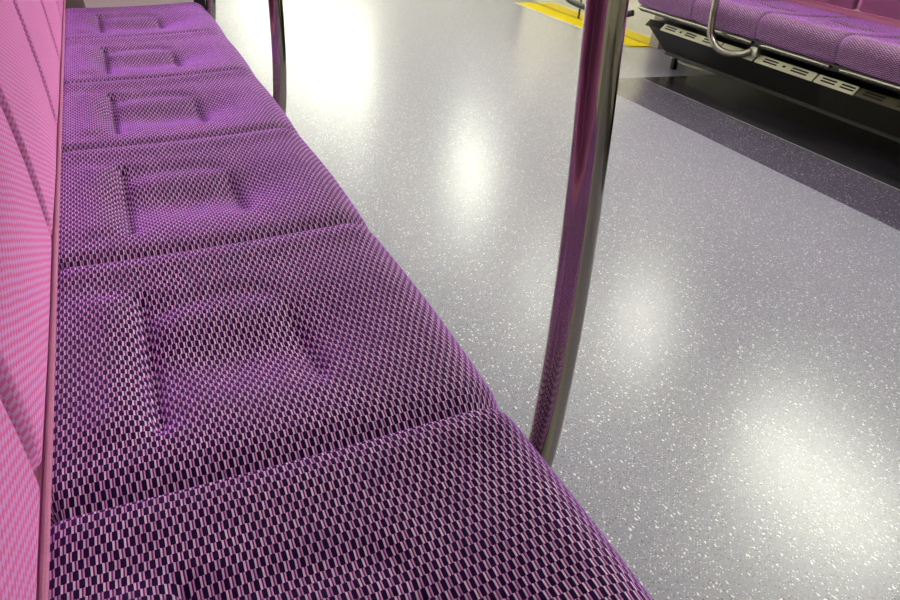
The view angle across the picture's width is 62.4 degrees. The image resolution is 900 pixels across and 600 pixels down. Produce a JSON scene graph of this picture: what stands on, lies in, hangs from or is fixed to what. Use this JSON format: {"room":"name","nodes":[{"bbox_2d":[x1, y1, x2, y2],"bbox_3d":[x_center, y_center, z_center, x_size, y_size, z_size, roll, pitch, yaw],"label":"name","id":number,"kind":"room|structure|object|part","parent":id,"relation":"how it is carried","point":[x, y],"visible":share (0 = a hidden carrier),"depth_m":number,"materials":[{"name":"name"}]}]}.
{"room":"vehicle interior","nodes":[
{"label":"vehicle interior","id":0,"kind":"room"},
{"bbox_2d":[205,0,899,599],"bbox_3d":[-1.626,-3.686,7.832,2.780,0.020,24.000,-9,33,-22],"label":"floor","id":1,"kind":"structure","parent":0,"point":[731,428],"depth_m":2.01,"materials":[{"name":"plastic"}]},
{"bbox_2d":[640,77,898,189],"bbox_3d":[2.348,0.469,1.355,0.004,0.010,6.720,-9,33,-22],"label":"trim","id":2,"kind":"structure","parent":1,"relation":"on","point":[640,77],"depth_m":3.17,"materials":[{"name":"grey metal"}]},
{"bbox_2d":[645,19,899,142],"bbox_3d":[1.801,-0.786,3.159,0.302,0.238,2.886,-9,33,-22],"label":"heater","id":3,"kind":"object","parent":1,"relation":"on","point":[872,108],"visible":0.98,"depth_m":3.38,"materials":[{"name":"paint"}]},
{"bbox_3d":[1.139,-1.533,4.127,0.034,0.034,0.124,-9,33,-22],"label":"vent plate","id":4,"kind":"part","parent":3,"relation":"part of","materials":[{"name":"paint"}]},
{"bbox_3d":[1.262,-1.344,4.164,0.030,0.098,0.024,-9,33,-22],"label":"leg","id":5,"kind":"part","parent":3,"relation":"part of","materials":[{"name":"paint"}]},
{"bbox_3d":[1.259,-1.383,3.891,0.034,0.034,0.463,-9,33,-22],"label":"vent plate","id":6,"kind":"part","parent":3,"relation":"part of","materials":[{"name":"silver metal"}]},
{"bbox_3d":[1.401,-1.207,3.614,0.034,0.034,0.232,-9,33,-22],"label":"vent plate","id":7,"kind":"part","parent":3,"relation":"part of","materials":[{"name":"silver metal"}]},
{"bbox_3d":[1.523,-1.056,3.376,0.034,0.034,0.350,-9,33,-22],"label":"vent plate","id":8,"kind":"part","parent":3,"relation":"part of","materials":[{"name":"silver metal"}]},
{"bbox_3d":[1.638,-0.914,3.150,0.034,0.034,0.210,-9,33,-22],"label":"vent plate","id":9,"kind":"part","parent":3,"relation":"part of","materials":[{"name":"silver metal"}]},
{"bbox_2d":[819,84,899,137],"bbox_3d":[1.938,-0.490,2.611,0.047,0.109,1.636,-9,33,-22],"label":"grille","id":10,"kind":"object","parent":3,"relation":"attached to","point":[879,116],"depth_m":3.07,"materials":[{"name":"black metal"}]},
{"bbox_3d":[1.832,-0.673,2.770,0.034,0.034,0.748,-9,33,-22],"label":"vent plate","id":11,"kind":"part","parent":3,"relation":"part of","materials":[{"name":"silver metal"}]},
{"bbox_2d":[424,0,717,77],"bbox_3d":[-2.202,-5.455,10.749,1.130,0.020,17.280,-9,33,-22],"label":"floor","id":12,"kind":"structure","parent":0,"point":[557,42],"depth_m":4.73,"materials":[{"name":"plastic"}]},
{"bbox_2d":[565,0,633,16],"bbox_3d":[1.152,-2.618,4.188,0.568,2.248,0.870,-9,33,-22],"label":"wall","id":13,"kind":"structure","parent":12,"relation":"on","point":[575,3],"depth_m":4.59,"materials":[{"name":"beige laminate"}]},
{"bbox_2d":[514,2,649,46],"bbox_3d":[0.887,-1.966,5.255,0.180,0.006,1.520,-9,33,-22],"label":"door sill","id":14,"kind":"structure","parent":13,"relation":"attached to","point":[628,42],"depth_m":5.37,"materials":[{"name":"yellow"}]},
{"bbox_3d":[3.066,-0.795,1.372,0.130,2.250,7.420,-9,33,-22],"label":"wall","id":15,"kind":"structure","parent":0,"visible":0},
{"bbox_2d":[578,0,654,44],"bbox_3d":[1.184,-2.665,4.557,0.037,1.942,0.850,-9,33,-22],"label":"door","id":16,"kind":"structure","parent":15,"relation":"in","point":[636,29],"depth_m":4.79,"materials":[{"name":"metal"}]},
{"bbox_2d":[649,15,668,48],"bbox_3d":[1.518,-2.580,4.174,0.340,2.250,0.087,-9,33,-22],"label":"door frame","id":17,"kind":"structure","parent":15,"relation":"attached to","point":[654,43],"depth_m":4.65,"materials":[{"name":"grey metal"}]},
{"bbox_2d":[638,0,899,92],"bbox_3d":[2.043,-1.177,2.905,0.758,0.658,3.223,-9,33,-22],"label":"bench","id":18,"kind":"object","parent":15,"relation":"attached to","point":[831,35],"visible":0.99,"depth_m":3.38,"materials":[{"name":"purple fabric"}]},
{"bbox_3d":[1.236,-1.430,3.832,0.027,0.020,0.896,-9,33,-22],"label":"rail","id":19,"kind":"part","parent":18,"relation":"part of","materials":[{"name":"silver metal"}]},
{"bbox_2d":[638,0,780,19],"bbox_3d":[1.413,-1.645,4.064,0.612,0.130,0.460,-9,33,-22],"label":"seat cushion","id":20,"kind":"object","parent":18,"relation":"on","point":[673,9],"depth_m":3.91,"materials":[{"name":"purple fabric"}]},
{"bbox_2d":[691,0,850,38],"bbox_3d":[1.595,-1.419,3.707,0.612,0.130,0.460,-9,33,-22],"label":"seat cushion","id":21,"kind":"object","parent":18,"relation":"on","point":[736,19],"depth_m":3.62,"materials":[{"name":"purple fabric"}]},
{"bbox_3d":[1.515,-1.084,3.285,0.027,0.020,0.406,-9,33,-22],"label":"rail","id":22,"kind":"part","parent":18,"relation":"part of","materials":[{"name":"silver metal"}]},
{"bbox_2d":[756,13,899,62],"bbox_3d":[1.778,-1.193,3.350,0.612,0.130,0.460,-9,33,-22],"label":"seat cushion","id":23,"kind":"object","parent":18,"relation":"on","point":[812,38],"depth_m":3.28,"materials":[{"name":"purple fabric"}]},
{"bbox_3d":[1.949,-1.740,3.684,0.144,0.494,0.460,-9,33,-22],"label":"backrest","id":24,"kind":"part","parent":18,"relation":"part of","materials":[{"name":"pink fabric"}]},
{"bbox_2d":[835,35,899,83],"bbox_3d":[1.960,-0.967,2.993,0.612,0.130,0.460,-9,33,-22],"label":"seat cushion","id":25,"kind":"object","parent":18,"relation":"on","point":[873,58],"depth_m":2.95,"materials":[{"name":"purple fabric"}]},
{"bbox_3d":[1.788,-0.745,2.750,0.027,0.020,0.866,-9,33,-22],"label":"rail","id":26,"kind":"part","parent":18,"relation":"part of","materials":[{"name":"silver metal"}]},
{"bbox_3d":[2.132,-1.514,3.328,0.144,0.494,0.460,-9,33,-22],"label":"backrest","id":27,"kind":"part","parent":18,"relation":"part of","materials":[{"name":"pink fabric"}]},
{"bbox_3d":[-1.869,-5.584,6.505,3.920,0.050,24.000,-9,33,-22],"label":"ceiling","id":28,"kind":"structure","parent":0,"visible":0},
{"bbox_2d":[268,0,286,113],"bbox_3d":[-0.435,-1.243,1.427,0.182,2.049,0.070,-9,33,-22],"label":"pole","id":29,"kind":"object","parent":28,"relation":"attached to","point":[276,12],"visible":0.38,"depth_m":1.82,"materials":[{"name":"silver metal"}]},
{"bbox_2d":[528,0,628,467],"bbox_3d":[0.104,-0.575,0.372,0.182,2.049,0.070,-9,33,-22],"label":"pole","id":30,"kind":"object","parent":28,"relation":"attached to","point":[604,21],"visible":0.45,"depth_m":0.68,"materials":[{"name":"silver metal"}]},
{"bbox_2d":[707,0,760,57],"bbox_3d":[1.445,-2.067,3.099,0.180,2.051,0.297,-9,33,-22],"label":"pole","id":31,"kind":"object","parent":28,"relation":"attached to","point":[753,51],"visible":1,"depth_m":3.58,"materials":[{"name":"silver metal"}]},
{"bbox_3d":[-2.027,-7.109,11.338,0.130,2.250,14.880,-9,33,-22],"label":"wall","id":32,"kind":"structure","parent":0,"visible":0},
{"bbox_2d":[530,0,580,17],"bbox_3d":[0.847,-3.083,5.217,0.037,1.942,0.850,-9,33,-22],"label":"door","id":33,"kind":"structure","parent":32,"relation":"in","point":[562,6],"depth_m":5.54,"materials":[{"name":"metal"}]},
{"bbox_3d":[-3.311,-3.422,7.138,0.897,0.020,24.000,-9,33,-22],"label":"floor","id":34,"kind":"structure","parent":0,"visible":0},
{"bbox_2d":[65,0,215,20],"bbox_3d":[-1.032,-1.602,2.147,0.565,2.248,0.097,-9,33,-22],"label":"wall","id":35,"kind":"structure","parent":34,"relation":"on","point":[209,6],"depth_m":2.47,"materials":[{"name":"beige laminate"}]},
{"bbox_3d":[-1.263,-1.177,2.328,0.156,1.300,0.050,-9,33,-22],"label":"wall post","id":36,"kind":"part","parent":35,"relation":"part of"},
{"bbox_3d":[-1.061,-1.350,2.253,0.460,0.898,0.018,-9,33,-22],"label":"panel","id":37,"kind":"part","parent":35,"relation":"part of","materials":[{"name":"beige laminate"}]},
{"bbox_3d":[-3.679,-4.326,6.377,0.150,2.250,24.000,-9,33,-22],"label":"wall","id":38,"kind":"structure","parent":0,"visible":0},
{"bbox_2d":[0,0,652,599],"bbox_3d":[-0.463,-0.339,1.119,0.610,0.658,3.223,-9,33,-22],"label":"bench","id":39,"kind":"object","parent":38,"relation":"attached to","point":[217,382],"visible":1,"depth_m":0.79,"materials":[{"name":"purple fabric"}]},
{"bbox_3d":[-0.289,0.073,0.284,0.144,0.494,0.460,-9,33,-22],"label":"backrest","id":40,"kind":"part","parent":39,"relation":"part of","materials":[{"name":"pink fabric"}]},
{"bbox_3d":[-0.472,-0.153,0.641,0.144,0.494,0.460,-9,33,-22],"label":"backrest","id":41,"kind":"part","parent":39,"relation":"part of","materials":[{"name":"pink fabric"}]},
{"bbox_3d":[-0.654,-0.379,0.998,0.144,0.494,0.460,-9,33,-22],"label":"backrest","id":42,"kind":"part","parent":39,"relation":"part of","materials":[{"name":"pink fabric"}]},
{"bbox_3d":[-0.836,-0.605,1.355,0.144,0.494,0.460,-9,33,-22],"label":"backrest","id":43,"kind":"part","parent":39,"relation":"part of","materials":[{"name":"pink fabric"}]},
{"bbox_3d":[-1.019,-0.831,1.712,0.144,0.494,0.460,-9,33,-22],"label":"backrest","id":44,"kind":"part","parent":39,"relation":"part of","materials":[{"name":"pink fabric"}]},
{"bbox_3d":[-1.201,-1.057,2.068,0.144,0.494,0.460,-9,33,-22],"label":"backrest","id":45,"kind":"part","parent":39,"relation":"part of","materials":[{"name":"pink fabric"}]},
{"bbox_2d":[65,2,225,40],"bbox_3d":[-0.961,-0.830,2.335,0.464,0.135,0.460,-9,33,-22],"label":"seat cushion","id":46,"kind":"object","parent":39,"relation":"on","point":[144,20],"depth_m":2.33,"materials":[{"name":"purple fabric"}]},
{"bbox_2d":[63,30,254,85],"bbox_3d":[-0.778,-0.604,1.978,0.464,0.135,0.460,-9,33,-22],"label":"seat cushion","id":47,"kind":"object","parent":39,"relation":"on","point":[87,60],"depth_m":1.96,"materials":[{"name":"purple fabric"}]},
{"bbox_2d":[61,70,297,153],"bbox_3d":[-0.596,-0.378,1.622,0.464,0.135,0.460,-9,33,-22],"label":"seat cushion","id":48,"kind":"object","parent":39,"relation":"on","point":[120,113],"depth_m":1.59,"materials":[{"name":"purple fabric"}]},
{"bbox_2d":[58,128,367,271],"bbox_3d":[-0.414,-0.152,1.265,0.464,0.135,0.460,-9,33,-22],"label":"seat cushion","id":49,"kind":"object","parent":39,"relation":"on","point":[134,202],"depth_m":1.22,"materials":[{"name":"purple fabric"}]},
{"bbox_2d":[51,223,497,525],"bbox_3d":[-0.231,0.074,0.908,0.464,0.135,0.460,-9,33,-22],"label":"seat cushion","id":50,"kind":"object","parent":39,"relation":"on","point":[173,373],"depth_m":0.83,"materials":[{"name":"purple fabric"}]},
{"bbox_2d":[48,408,652,599],"bbox_3d":[-0.049,0.300,0.551,0.464,0.135,0.460,-9,33,-22],"label":"seat cushion","id":51,"kind":"object","parent":39,"relation":"on","point":[460,504],"depth_m":0.62,"materials":[{"name":"purple fabric"}]}
]}

